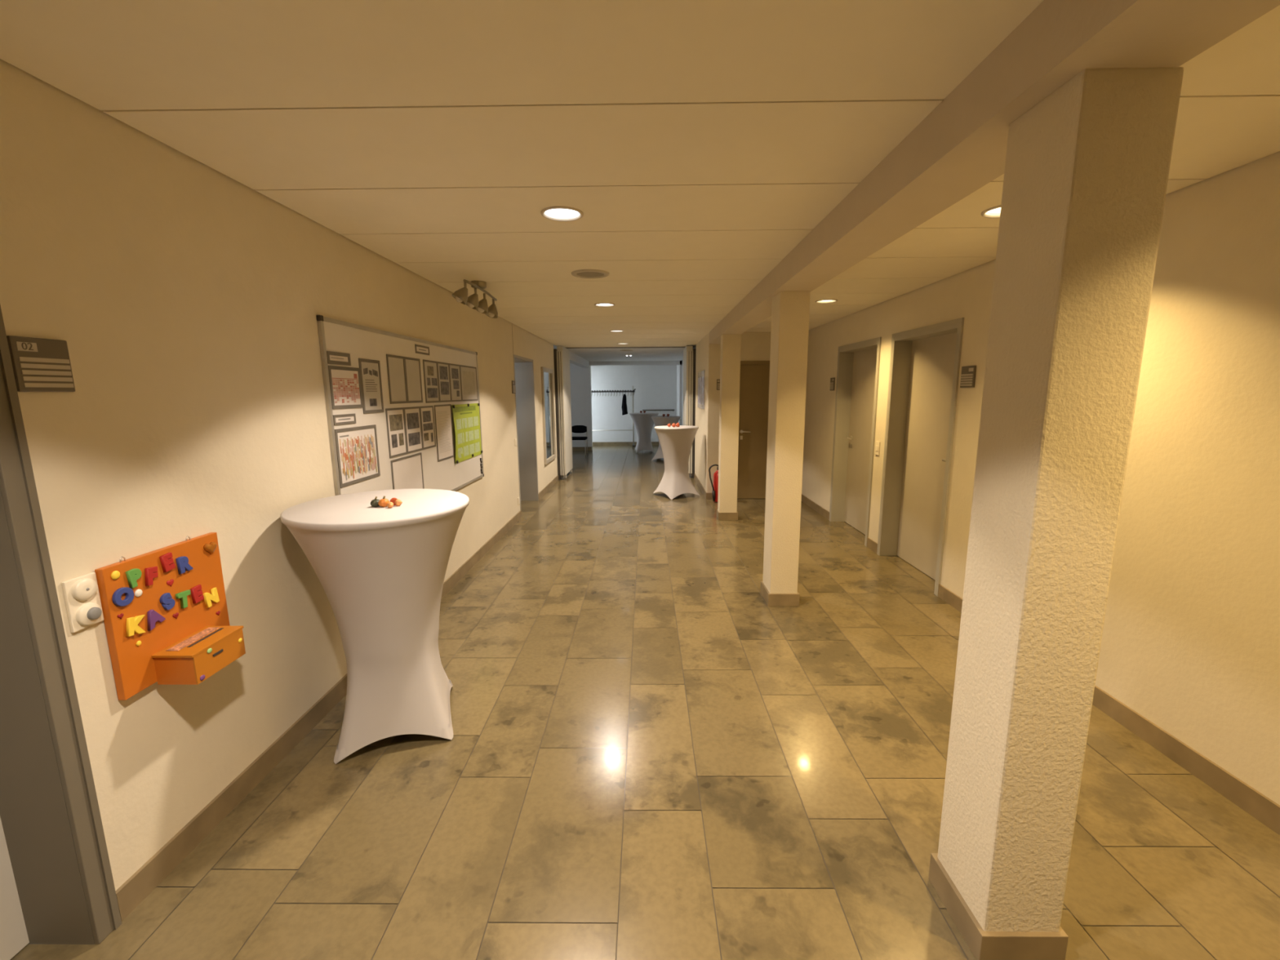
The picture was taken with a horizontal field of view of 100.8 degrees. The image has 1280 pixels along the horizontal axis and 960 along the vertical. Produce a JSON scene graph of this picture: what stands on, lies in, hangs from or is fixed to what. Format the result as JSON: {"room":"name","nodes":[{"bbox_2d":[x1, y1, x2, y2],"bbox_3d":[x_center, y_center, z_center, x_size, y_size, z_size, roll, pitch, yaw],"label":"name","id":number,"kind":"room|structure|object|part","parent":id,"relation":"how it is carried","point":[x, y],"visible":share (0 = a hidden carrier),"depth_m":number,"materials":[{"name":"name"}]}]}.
{"room":"building corridor","nodes":[
{"label":"building corridor","id":0,"kind":"room"},
{"bbox_2d":[0,58,557,891],"bbox_3d":[-1.704,-0.133,2.713,0.300,2.500,13.360,0,9,1],"label":"wall","id":1,"kind":"structure","parent":0,"point":[185,300],"depth_m":1.82,"materials":[{"name":"paint"}]},
{"bbox_2d":[6,335,75,391],"bbox_3d":[-1.563,-0.301,1.386,0.013,0.138,0.133,0,9,1],"label":"door sign","id":2,"kind":"object","parent":1,"relation":"attached to","point":[38,364],"visible":1,"depth_m":1.38,"materials":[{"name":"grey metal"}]},
{"bbox_2d":[0,305,121,959],"bbox_3d":[-1.679,0.379,0.903,0.248,2.080,1.022,0,9,1],"label":"door frame","id":3,"kind":"structure","parent":1,"relation":"in","point":[57,885],"depth_m":1.43,"materials":[{"name":"grey paint"}]},
{"bbox_2d":[61,572,103,632],"bbox_3d":[-1.551,0.342,1.484,0.030,0.146,0.084,0,9,1],"label":"wall switch","id":4,"kind":"object","parent":1,"relation":"attached to","point":[82,597],"visible":1,"depth_m":1.47,"materials":[{"name":"beige plastic"}]},
{"bbox_3d":[-1.541,0.377,1.496,0.010,0.036,0.036,0,9,1],"label":"knob","id":5,"kind":"part","parent":4,"relation":"part of","materials":[{"name":"grey plastic"}]},
{"bbox_2d":[94,532,245,700],"bbox_3d":[-1.482,0.421,1.751,0.156,0.435,0.411,0,9,1],"label":"box","id":6,"kind":"object","parent":1,"relation":"attached to","point":[165,610],"visible":1,"depth_m":1.69,"materials":[{"name":"orange paint"}]},
{"bbox_3d":[-1.471,0.538,1.771,0.130,0.008,0.216,0,9,1],"label":"lid","id":7,"kind":"part","parent":6,"relation":"part of","materials":[{"name":"orange paint"}]},
{"bbox_3d":[-1.409,0.588,1.778,0.005,0.094,0.204,0,9,1],"label":"panel","id":8,"kind":"part","parent":6,"relation":"part of","materials":[{"name":"orange paint"}]},
{"bbox_2d":[115,475,558,921],"bbox_3d":[-1.540,1.051,2.908,0.012,0.097,13.360,0,9,1],"label":"baseboard","id":9,"kind":"structure","parent":1,"relation":"attached to","point":[136,888],"depth_m":2.01,"materials":[{"name":"tile"}]},
{"bbox_2d":[315,315,484,495],"bbox_3d":[-1.532,-0.415,3.833,0.020,1.171,2.413,0,9,1],"label":"board","id":10,"kind":"object","parent":1,"relation":"attached to","point":[360,341],"visible":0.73,"depth_m":3.19,"materials":[{"name":"white"}]},
{"bbox_2d":[326,351,351,365],"bbox_3d":[-1.540,-0.621,2.709,0.004,0.062,0.205,0,9,1],"label":"frame","id":11,"kind":"object","parent":10,"relation":"attached to","point":[333,357],"visible":1,"depth_m":2.70,"materials":[{"name":"white paper"}]},
{"bbox_2d":[333,413,355,425],"bbox_3d":[-1.538,-0.316,2.760,0.004,0.052,0.201,0,9,1],"label":"frame","id":12,"kind":"object","parent":10,"relation":"attached to","point":[345,419],"visible":1,"depth_m":2.75,"materials":[{"name":"white paper"}]},
{"bbox_2d":[328,365,363,408],"bbox_3d":[-1.538,-0.484,2.775,0.004,0.215,0.290,0,9,1],"label":"frame","id":13,"kind":"object","parent":10,"relation":"attached to","point":[345,386],"visible":1,"depth_m":2.76,"materials":[{"name":"white paper"}]},
{"bbox_2d":[334,424,380,488],"bbox_3d":[-1.535,-0.140,2.893,0.004,0.299,0.409,0,9,1],"label":"frame","id":14,"kind":"object","parent":10,"relation":"attached to","point":[357,447],"visible":1,"depth_m":2.87,"materials":[{"name":"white paper"}]},
{"bbox_2d":[358,358,383,413],"bbox_3d":[-1.536,-0.536,3.031,0.004,0.302,0.228,0,9,1],"label":"frame","id":15,"kind":"object","parent":10,"relation":"attached to","point":[370,370],"visible":1,"depth_m":3.02,"materials":[{"name":"grey paper"}]},
{"bbox_2d":[385,407,407,457],"bbox_3d":[-1.531,-0.301,3.334,0.004,0.302,0.240,0,9,1],"label":"frame","id":16,"kind":"object","parent":10,"relation":"attached to","point":[395,417],"visible":1,"depth_m":3.33,"materials":[{"name":"white paper"}]},
{"bbox_2d":[386,354,408,404],"bbox_3d":[-1.532,-0.634,3.345,0.004,0.299,0.237,0,9,1],"label":"frame","id":17,"kind":"object","parent":10,"relation":"attached to","point":[395,364],"visible":1,"depth_m":3.34,"materials":[{"name":"grey paper"}]},
{"bbox_2d":[390,452,424,489],"bbox_3d":[-1.527,-0.004,3.498,0.004,0.307,0.446,0,9,1],"label":"frame","id":18,"kind":"object","parent":10,"relation":"attached to","point":[406,471],"visible":0.59,"depth_m":3.49,"materials":[{"name":"white paper"}]},
{"bbox_2d":[404,406,422,453],"bbox_3d":[-1.528,-0.341,3.575,0.004,0.302,0.248,0,9,1],"label":"frame","id":19,"kind":"object","parent":10,"relation":"attached to","point":[412,415],"visible":1,"depth_m":3.57,"materials":[{"name":"white paper"}]},
{"bbox_2d":[404,356,422,403],"bbox_3d":[-1.530,-0.673,3.580,0.004,0.299,0.240,0,9,1],"label":"frame","id":20,"kind":"object","parent":10,"relation":"attached to","point":[412,366],"visible":1,"depth_m":3.58,"materials":[{"name":"grey paper"}]},
{"bbox_2d":[414,344,429,355],"bbox_3d":[-1.529,-0.914,3.723,0.004,0.059,0.232,0,9,1],"label":"frame","id":21,"kind":"object","parent":10,"relation":"attached to","point":[421,349],"visible":1,"depth_m":3.72,"materials":[{"name":"white paper"}]},
{"bbox_2d":[420,405,435,449],"bbox_3d":[-1.526,-0.380,3.811,0.004,0.302,0.230,0,9,1],"label":"frame","id":22,"kind":"object","parent":10,"relation":"attached to","point":[427,415],"visible":1,"depth_m":3.81,"materials":[{"name":"white paper"}]},
{"bbox_2d":[422,359,439,403],"bbox_3d":[-1.526,-0.720,3.880,0.004,0.304,0.252,0,9,1],"label":"frame","id":23,"kind":"object","parent":10,"relation":"attached to","point":[430,367],"visible":1,"depth_m":3.88,"materials":[{"name":"grey paper"}]},
{"bbox_2d":[434,404,454,462],"bbox_3d":[-1.522,-0.373,4.124,0.004,0.424,0.337,0,9,1],"label":"frame","id":24,"kind":"object","parent":10,"relation":"attached to","point":[442,413],"visible":1,"depth_m":4.12,"materials":[{"name":"white paper"}]},
{"bbox_2d":[437,361,451,402],"bbox_3d":[-1.524,-0.760,4.124,0.004,0.304,0.243,0,9,1],"label":"frame","id":25,"kind":"object","parent":10,"relation":"attached to","point":[443,370],"visible":1,"depth_m":4.13,"materials":[{"name":"grey paper"}]},
{"bbox_2d":[448,363,462,401],"bbox_3d":[-1.521,-0.801,4.369,0.004,0.304,0.253,0,9,1],"label":"frame","id":26,"kind":"object","parent":10,"relation":"attached to","point":[455,369],"visible":1,"depth_m":4.37,"materials":[{"name":"grey paper"}]},
{"bbox_2d":[451,403,481,463],"bbox_3d":[-1.504,-0.427,4.652,0.015,0.479,0.709,0,9,1],"label":"poster","id":27,"kind":"object","parent":10,"relation":"attached to","point":[466,419],"visible":1,"depth_m":4.63,"materials":[{"name":"yellow paper"}]},
{"bbox_2d":[460,364,478,401],"bbox_3d":[-1.518,-0.857,4.708,0.004,0.304,0.434,0,9,1],"label":"frame","id":28,"kind":"object","parent":10,"relation":"attached to","point":[468,374],"visible":1,"depth_m":4.70,"materials":[{"name":"grey paper"}]},
{"bbox_2d":[511,380,515,393],"bbox_3d":[-1.510,-1.110,6.329,0.012,0.153,0.127,0,9,1],"label":"door sign","id":29,"kind":"object","parent":1,"relation":"attached to","point":[513,391],"visible":1,"depth_m":6.31,"materials":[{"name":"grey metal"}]},
{"bbox_2d":[513,354,538,510],"bbox_3d":[-1.683,-0.525,6.581,0.364,2.010,2.103,0,9,5],"label":"door","id":30,"kind":"structure","parent":1,"relation":"in","point":[523,367],"depth_m":7.54,"materials":[{"name":"grey paint"}]},
{"bbox_2d":[541,367,555,464],"bbox_3d":[-1.475,-1.049,8.585,0.029,1.491,0.920,0,9,1],"label":"wall mirror","id":31,"kind":"object","parent":1,"relation":"attached to","point":[547,375],"visible":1,"depth_m":8.53,"materials":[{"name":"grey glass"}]},
{"bbox_2d":[543,372,554,458],"bbox_3d":[-1.482,-1.049,8.585,0.012,1.371,0.800,0,9,1],"label":"mirror glass","id":32,"kind":"object","parent":31,"relation":"attached to","point":[548,393],"depth_m":8.64,"materials":[{"name":"white"}]},
{"bbox_2d":[569,361,592,449],"bbox_3d":[-3.206,-1.621,11.758,3.730,2.500,5.340,0,9,1],"label":"wall","id":33,"kind":"structure","parent":0,"point":[580,377],"depth_m":14.17,"materials":[{"name":"white paint"}]},
{"bbox_2d":[591,364,676,442],"bbox_3d":[-0.229,-2.284,15.640,3.400,2.500,0.200,0,9,1],"label":"wall","id":34,"kind":"structure","parent":0,"point":[655,385],"depth_m":15.51,"materials":[{"name":"white paint"}]},
{"bbox_2d":[642,409,674,411],"bbox_3d":[0.541,-2.039,15.533,0.940,0.059,0.084,0,9,1],"label":"wall rail","id":35,"kind":"object","parent":34,"relation":"attached to","point":[642,410],"visible":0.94,"depth_m":15.49,"materials":[{"name":"brown metal"}]},
{"bbox_2d":[0,0,1279,361],"bbox_3d":[-1.381,-1.829,6.022,7.317,0.030,21.237,0,9,1],"label":"ceiling","id":36,"kind":"structure","parent":0,"point":[697,144],"depth_m":1.60,"materials":[{"name":"white paint"}]},
{"bbox_2d":[451,279,497,318],"bbox_3d":[-1.200,-1.350,3.888,0.112,0.220,0.770,0,9,3],"label":"track light","id":37,"kind":"object","parent":36,"relation":"attached to","point":[460,295],"visible":1,"depth_m":3.87,"materials":[{"name":"silver metal"}]},
{"bbox_3d":[-1.217,-1.225,3.572,0.052,0.052,0.052,0,9,1],"label":"bulb","id":38,"kind":"part","parent":37,"relation":"part of","materials":[{"name":"clear glass"}]},
{"bbox_3d":[-1.216,-1.261,3.564,0.104,0.149,0.102,0,9,1],"label":"lamp shade","id":39,"kind":"part","parent":37,"relation":"part of","materials":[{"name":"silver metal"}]},
{"bbox_3d":[-1.208,-1.257,3.788,0.052,0.052,0.052,0,9,1],"label":"bulb","id":40,"kind":"part","parent":37,"relation":"part of","materials":[{"name":"clear glass"}]},
{"bbox_3d":[-1.209,-1.297,3.780,0.103,0.150,0.102,0,9,1],"label":"lamp shade","id":41,"kind":"part","parent":37,"relation":"part of","materials":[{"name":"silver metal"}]},
{"bbox_3d":[-1.198,-1.289,3.995,0.052,0.052,0.052,0,9,1],"label":"bulb","id":42,"kind":"part","parent":37,"relation":"part of","materials":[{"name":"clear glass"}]},
{"bbox_3d":[-1.200,-1.331,3.987,0.103,0.149,0.102,0,9,1],"label":"lamp shade","id":43,"kind":"part","parent":37,"relation":"part of","materials":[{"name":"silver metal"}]},
{"bbox_3d":[-1.187,-1.326,4.231,0.052,0.052,0.052,0,9,1],"label":"bulb","id":44,"kind":"part","parent":37,"relation":"part of","materials":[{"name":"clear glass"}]},
{"bbox_3d":[-1.190,-1.371,4.223,0.102,0.148,0.103,0,9,1],"label":"lamp shade","id":45,"kind":"part","parent":37,"relation":"part of","materials":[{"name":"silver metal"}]},
{"bbox_2d":[540,205,583,222],"bbox_3d":[-0.358,-1.272,2.429,0.196,0.109,0.196,0,9,1],"label":"recessed light","id":46,"kind":"object","parent":36,"relation":"in","point":[557,213],"visible":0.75,"depth_m":2.46,"materials":[{"name":"white"}]},
{"bbox_2d":[545,208,578,216],"bbox_3d":[-0.358,-1.240,2.434,0.160,0.002,0.160,0,9,1],"label":"diffuser","id":47,"kind":"object","parent":46,"relation":"attached to","point":[553,212],"depth_m":2.47,"materials":[{"name":"white plastic"}]},
{"bbox_2d":[571,269,608,278],"bbox_3d":[-0.344,-1.426,3.670,0.264,0.010,0.264,0,9,1],"label":"ceiling speaker","id":48,"kind":"object","parent":36,"relation":"attached to","point":[583,273],"visible":1,"depth_m":3.64},
{"bbox_2d":[576,271,604,276],"bbox_3d":[-0.344,-1.424,3.670,0.194,0.006,0.194,0,9,1],"label":"grille","id":49,"kind":"object","parent":48,"relation":"attached to","point":[578,273],"depth_m":3.66,"materials":[{"name":"beige metal"}]},
{"bbox_2d":[594,302,614,306],"bbox_3d":[-0.331,-1.690,4.954,0.196,0.109,0.196,0,9,1],"label":"recessed light","id":50,"kind":"object","parent":36,"relation":"in","point":[599,304],"visible":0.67,"depth_m":5.02,"materials":[{"name":"white"}]},
{"bbox_2d":[609,329,624,332],"bbox_3d":[-0.308,-2.040,7.065,0.196,0.109,0.196,0,9,1],"label":"recessed light","id":51,"kind":"object","parent":36,"relation":"in","point":[611,331],"visible":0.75,"depth_m":7.12,"materials":[{"name":"white"}]},
{"bbox_2d":[565,346,693,348],"bbox_3d":[-0.249,-2.429,9.697,2.470,0.022,0.120,0,9,1],"label":"track","id":52,"kind":"object","parent":36,"relation":"attached to","point":[693,346],"visible":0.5,"depth_m":9.64,"materials":[{"name":"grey metal"}]},
{"bbox_2d":[815,298,837,303],"bbox_3d":[1.708,-1.686,4.842,0.196,0.109,0.196,0,9,1],"label":"recessed light","id":53,"kind":"object","parent":36,"relation":"in","point":[826,300],"visible":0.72,"depth_m":4.89,"materials":[{"name":"beige"}]},
{"bbox_2d":[981,204,1000,218],"bbox_3d":[1.682,-1.286,2.425,0.196,0.109,0.196,0,9,1],"label":"recessed light","id":54,"kind":"object","parent":36,"relation":"in","point":[993,212],"visible":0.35,"depth_m":2.49,"materials":[{"name":"beige"}]},
{"bbox_2d":[986,207,1000,213],"bbox_3d":[1.682,-1.254,2.430,0.160,0.002,0.160,0,9,1],"label":"diffuser","id":55,"kind":"object","parent":54,"relation":"attached to","point":[998,210],"depth_m":2.48,"materials":[{"name":"beige plastic"}]},
{"bbox_2d":[10,444,1279,959],"bbox_3d":[-1.419,0.539,6.303,8.824,0.002,22.407,0,9,1],"label":"floor","id":56,"kind":"structure","parent":0,"point":[647,757],"depth_m":2.03,"materials":[{"name":"tile"}]},
{"bbox_2d":[280,488,469,764],"bbox_3d":[-1.154,0.632,2.454,0.750,1.068,0.750,-7,12,-36],"label":"cocktail table","id":57,"kind":"object","parent":56,"relation":"on","point":[380,571],"visible":0.99,"depth_m":2.27,"materials":[{"name":"white fabric"}]},
{"bbox_2d":[370,496,379,506],"bbox_3d":[-1.145,0.093,2.293,0.042,0.046,0.042,4,10,23],"label":"gourd","id":58,"kind":"object","parent":57,"relation":"on","point":[374,503],"visible":0.89,"depth_m":2.28,"materials":[{"name":"green food"}]},
{"bbox_2d":[377,495,389,506],"bbox_3d":[-1.108,0.092,2.290,0.043,0.049,0.043,4,10,23],"label":"pumpkin","id":59,"kind":"object","parent":57,"relation":"on","point":[383,502],"visible":0.94,"depth_m":2.28,"materials":[{"name":"orange food"}]},
{"bbox_2d":[386,502,393,507],"bbox_3d":[-1.078,0.106,2.277,0.057,0.026,0.026,8,13,41],"label":"pumpkin","id":60,"kind":"object","parent":57,"relation":"on","point":[389,504],"visible":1,"depth_m":2.26,"materials":[{"name":"orange food"}]},
{"bbox_2d":[390,497,397,505],"bbox_3d":[-1.085,0.094,2.328,0.049,0.033,0.038,0,9,1],"label":"pumpkin","id":61,"kind":"object","parent":57,"relation":"on","point":[393,500],"visible":0.56,"depth_m":2.31,"materials":[{"name":"food"}]},
{"bbox_2d":[394,499,402,506],"bbox_3d":[-1.064,0.099,2.309,0.061,0.029,0.030,0,9,1],"label":"pumpkin","id":62,"kind":"object","parent":57,"relation":"on","point":[397,502],"visible":0.88,"depth_m":2.30,"materials":[{"name":"food"}]},
{"bbox_2d":[553,346,573,479],"bbox_3d":[-1.418,-1.232,9.787,0.159,2.353,0.958,0,9,1],"label":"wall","id":63,"kind":"structure","parent":56,"relation":"on","point":[561,355],"depth_m":9.46,"materials":[{"name":"paint"}]},
{"bbox_3d":[-1.472,-1.139,9.387,0.059,2.300,0.138,0,9,1],"label":"guide post","id":64,"kind":"part","parent":63,"relation":"part of","materials":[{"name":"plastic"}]},
{"bbox_3d":[-1.424,-1.238,9.816,0.025,2.185,0.900,0,9,1],"label":"panel","id":65,"kind":"part","parent":63,"relation":"part of","materials":[{"name":"laminate"}]},
{"bbox_3d":[-1.388,-1.238,9.815,0.024,2.185,0.900,0,9,1],"label":"panel","id":66,"kind":"part","parent":63,"relation":"part of","materials":[{"name":"laminate"}]},
{"bbox_3d":[-1.352,-1.238,9.815,0.028,2.185,0.900,0,9,1],"label":"panel","id":67,"kind":"part","parent":63,"relation":"part of","materials":[{"name":"laminate"}]},
{"bbox_2d":[571,425,587,455],"bbox_3d":[-1.568,-1.019,13.492,0.422,0.727,0.482,0,9,1],"label":"chair","id":68,"kind":"object","parent":56,"relation":"on","point":[575,428],"visible":0.73,"depth_m":13.60,"materials":[{"name":"black fabric"}]},
{"bbox_3d":[-1.568,-1.307,13.622,0.400,0.200,0.070,0,9,1],"label":"backrest","id":69,"kind":"part","parent":68,"relation":"part of","materials":[{"name":"black fabric"}]},
{"bbox_3d":[-1.568,-1.060,13.476,0.420,0.060,0.400,0,9,1],"label":"seat","id":70,"kind":"part","parent":68,"relation":"part of","materials":[{"name":"black fabric"}]},
{"bbox_2d":[591,386,635,446],"bbox_3d":[-0.920,-1.832,15.216,1.604,1.716,0.560,0,9,1],"label":"coat rack","id":71,"kind":"object","parent":56,"relation":"on","point":[592,391],"visible":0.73,"depth_m":15.08,"materials":[{"name":"metal"}]},
{"bbox_3d":[-0.940,-1.434,15.282,1.498,0.028,0.028,0,9,1],"label":"rail","id":72,"kind":"part","parent":71,"relation":"part of","materials":[{"name":"metal"}]},
{"bbox_3d":[-0.923,-2.520,15.102,1.548,0.040,0.044,0,9,1],"label":"rail","id":73,"kind":"part","parent":71,"relation":"part of","materials":[{"name":"plastic"}]},
{"bbox_2d":[621,394,627,415],"bbox_3d":[-0.437,-2.147,15.098,0.178,0.600,0.192,0,9,1],"label":"coat","id":74,"kind":"object","parent":71,"relation":"hanging from","point":[624,411],"visible":1,"depth_m":15.04,"materials":[{"name":"black fabric"}]},
{"bbox_3d":[-0.194,-1.841,15.207,0.052,1.706,0.052,0,9,1],"label":"post","id":75,"kind":"part","parent":71,"relation":"part of","materials":[{"name":"metal"}]},
{"bbox_2d":[629,412,658,453],"bbox_3d":[0.106,-1.243,13.883,0.770,1.015,0.770,-7,11,-33],"label":"cocktail table","id":76,"kind":"object","parent":56,"relation":"on","point":[643,422],"visible":0.97,"depth_m":13.70,"materials":[{"name":"white fabric"}]},
{"bbox_2d":[651,415,680,461],"bbox_3d":[0.598,-0.960,12.201,0.670,1.000,0.670,0,9,3],"label":"cocktail table","id":77,"kind":"object","parent":56,"relation":"on","point":[662,420],"visible":0.33,"depth_m":11.96,"materials":[{"name":"white fabric"}]},
{"bbox_2d":[653,425,700,499],"bbox_3d":[0.547,-0.280,7.971,0.660,1.040,0.660,-5,10,-24],"label":"cocktail table","id":78,"kind":"object","parent":56,"relation":"on","point":[676,442],"visible":0.99,"depth_m":7.80,"materials":[{"name":"white fabric"}]},
{"bbox_2d":[682,346,695,478],"bbox_3d":[0.912,-1.268,9.903,0.162,2.353,0.868,0,9,1],"label":"wall","id":79,"kind":"structure","parent":56,"relation":"on","point":[689,353],"depth_m":9.46,"materials":[{"name":"paint"}]},
{"bbox_3d":[0.851,-1.269,9.907,0.040,2.185,0.860,0,9,1],"label":"panel","id":80,"kind":"part","parent":79,"relation":"part of","materials":[{"name":"laminate"}]},
{"bbox_3d":[0.896,-1.269,9.907,0.030,2.185,0.860,0,9,1],"label":"panel","id":81,"kind":"part","parent":79,"relation":"part of","materials":[{"name":"laminate"}]},
{"bbox_3d":[0.935,-1.270,9.906,0.024,2.185,0.860,0,9,1],"label":"panel","id":82,"kind":"part","parent":79,"relation":"part of","materials":[{"name":"paint"}]},
{"bbox_3d":[0.968,-1.183,9.551,0.043,2.300,0.148,0,9,1],"label":"guide post","id":83,"kind":"part","parent":79,"relation":"part of","materials":[{"name":"plastic"}]},
{"bbox_2d":[708,464,718,502],"bbox_3d":[1.097,0.043,7.498,0.219,0.542,0.159,-10,13,-44],"label":"fire extinguisher","id":84,"kind":"object","parent":56,"relation":"on","point":[715,486],"visible":0.63,"depth_m":7.47,"materials":[{"name":"red paint"}]},
{"bbox_2d":[716,333,741,519],"bbox_3d":[1.073,-0.614,6.389,0.238,2.209,0.196,0,9,1],"label":"pillar","id":85,"kind":"structure","parent":56,"relation":"on","point":[730,359],"depth_m":6.31,"materials":[{"name":"paint"}]},
{"bbox_3d":[1.080,0.430,6.562,0.238,0.093,0.196,0,9,1],"label":"baseboard","id":86,"kind":"part","parent":85,"relation":"part of","materials":[{"name":"stone"}]},
{"bbox_2d":[760,290,810,606],"bbox_3d":[1.044,-0.189,3.822,0.226,2.209,0.271,0,9,1],"label":"pillar","id":87,"kind":"structure","parent":56,"relation":"on","point":[790,310],"depth_m":3.71,"materials":[{"name":"paint"}]},
{"bbox_3d":[1.051,0.855,3.995,0.226,0.093,0.271,0,9,1],"label":"baseboard","id":88,"kind":"part","parent":87,"relation":"part of","materials":[{"name":"tile"}]},
{"bbox_2d":[928,66,1183,959],"bbox_3d":[1.035,0.213,1.394,0.232,2.209,0.263,0,9,1],"label":"pillar","id":89,"kind":"structure","parent":56,"relation":"on","point":[1087,166],"depth_m":1.29,"materials":[{"name":"paint"}]},
{"bbox_3d":[1.043,1.257,1.567,0.232,0.093,0.263,0,9,1],"label":"baseboard","id":90,"kind":"part","parent":89,"relation":"part of","materials":[{"name":"tile"}]},
{"bbox_2d":[676,332,770,493],"bbox_3d":[1.833,-1.617,11.522,1.644,2.500,8.100,0,9,1],"label":"wall","id":91,"kind":"structure","parent":0,"point":[754,346],"depth_m":7.62,"materials":[{"name":"paint"}]},
{"bbox_2d":[697,369,705,408],"bbox_3d":[0.968,-1.427,8.390,0.014,0.578,0.960,0,9,1],"label":"picture","id":92,"kind":"object","parent":91,"relation":"attached to","point":[701,375],"visible":1,"depth_m":8.26},
{"bbox_2d":[697,376,703,404],"bbox_3d":[0.962,-1.418,8.401,0.002,0.420,0.820,0,9,1],"label":"print","id":93,"kind":"object","parent":92,"relation":"attached to","point":[700,379],"depth_m":8.37},
{"bbox_2d":[693,473,712,499],"bbox_3d":[1.163,0.080,8.662,0.377,0.097,1.912,0,9,1],"label":"baseboard","id":94,"kind":"structure","parent":91,"relation":"attached to","point":[708,495],"depth_m":8.11,"materials":[{"name":"stone"}]},
{"bbox_2d":[716,378,719,390],"bbox_3d":[1.130,-1.345,7.462,0.100,0.150,0.012,0,9,1],"label":"door sign","id":95,"kind":"object","parent":91,"relation":"attached to","point":[717,380],"visible":0.4,"depth_m":7.46,"materials":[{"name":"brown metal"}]},
{"bbox_2d":[737,360,769,498],"bbox_3d":[1.835,-0.741,7.610,1.000,2.050,0.185,0,9,1],"label":"door","id":96,"kind":"structure","parent":91,"relation":"in","point":[754,379],"depth_m":7.58,"materials":[{"name":"wood"}]},
{"bbox_3d":[1.504,-0.645,7.568,0.144,0.138,0.065,0,9,1],"label":"handle","id":97,"kind":"part","parent":96,"relation":"part of","materials":[{"name":"metal"}]},
{"bbox_3d":[1.834,-0.702,7.602,0.957,1.975,0.092,0,9,1],"label":"frame","id":98,"kind":"part","parent":96,"relation":"part of","materials":[{"name":"brown wood"}]},
{"bbox_2d":[801,151,1279,804],"bbox_3d":[2.402,-0.035,1.945,0.300,2.500,11.900,0,9,1],"label":"wall","id":99,"kind":"structure","parent":0,"point":[1190,641],"depth_m":2.16,"materials":[{"name":"paint"}]},
{"bbox_2d":[829,377,835,390],"bbox_3d":[2.290,-1.142,6.301,0.012,0.150,0.135,0,9,1],"label":"door sign","id":100,"kind":"object","parent":99,"relation":"attached to","point":[832,380],"visible":1,"depth_m":6.29,"materials":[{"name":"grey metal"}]},
{"bbox_2d":[829,337,881,546],"bbox_3d":[2.406,-0.469,5.700,0.254,2.130,1.150,0,9,1],"label":"door","id":101,"kind":"structure","parent":99,"relation":"in","point":[859,362],"depth_m":6.00,"materials":[{"name":"beige wood"}]},
{"bbox_2d":[875,440,879,455],"bbox_3d":[2.280,-0.306,5.084,0.012,0.130,0.084,0,9,1],"label":"light switch","id":102,"kind":"object","parent":99,"relation":"attached to","point":[877,443],"visible":1,"depth_m":5.07,"materials":[{"name":"beige plastic"}]},
{"bbox_2d":[876,317,964,596],"bbox_3d":[2.392,-0.252,4.388,0.254,2.130,1.120,0,9,1],"label":"door","id":103,"kind":"structure","parent":99,"relation":"in","point":[925,361],"depth_m":4.58,"materials":[{"name":"beige wood"}]},
{"bbox_2d":[960,365,976,387],"bbox_3d":[2.261,-0.711,3.650,0.012,0.147,0.153,0,9,1],"label":"door sign","id":104,"kind":"object","parent":99,"relation":"attached to","point":[968,373],"visible":1,"depth_m":3.63,"materials":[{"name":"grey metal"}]},
{"bbox_2d":[801,493,1279,835],"bbox_3d":[2.252,1.176,1.995,0.012,0.097,11.600,0,9,1],"label":"baseboard","id":105,"kind":"structure","parent":99,"relation":"attached to","point":[1257,805],"depth_m":2.20,"materials":[{"name":"tile"}]},
{"bbox_3d":[-1.344,-1.916,5.627,8.800,0.060,20.300,0,9,1],"label":"ceiling slab","id":106,"kind":"structure","parent":0,"visible":0},
{"bbox_2d":[568,351,588,368],"bbox_3d":[-1.454,-2.796,12.046,0.160,0.300,3.950,0,9,1],"label":"beam","id":107,"kind":"structure","parent":106,"relation":"attached to","point":[575,359],"depth_m":11.97,"materials":[{"name":"white paint"}]},
{"bbox_2d":[590,360,682,365],"bbox_3d":[-0.102,-3.172,14.073,2.440,0.238,0.200,0,9,1],"label":"beam","id":108,"kind":"structure","parent":106,"relation":"attached to","point":[617,362],"depth_m":13.99,"materials":[{"name":"white paint"}]},
{"bbox_2d":[709,0,1279,343],"bbox_3d":[0.979,-1.093,1.638,0.294,0.293,11.610,0,9,1],"label":"ceiling beam","id":109,"kind":"structure","parent":106,"relation":"attached to","point":[959,148],"depth_m":1.38,"materials":[{"name":"paint"}]},
{"bbox_3d":[-3.440,-1.717,12.353,3.250,2.500,6.540,0,9,1],"label":"wall","id":110,"kind":"structure","parent":0,"visible":0},
{"bbox_2d":[572,441,658,450],"bbox_3d":[-1.879,-0.960,15.060,5.900,0.100,1.412,0,9,1],"label":"baseboard","id":111,"kind":"structure","parent":110,"relation":"attached to","point":[602,443],"depth_m":15.73,"materials":[{"name":"stone"}]}
]}

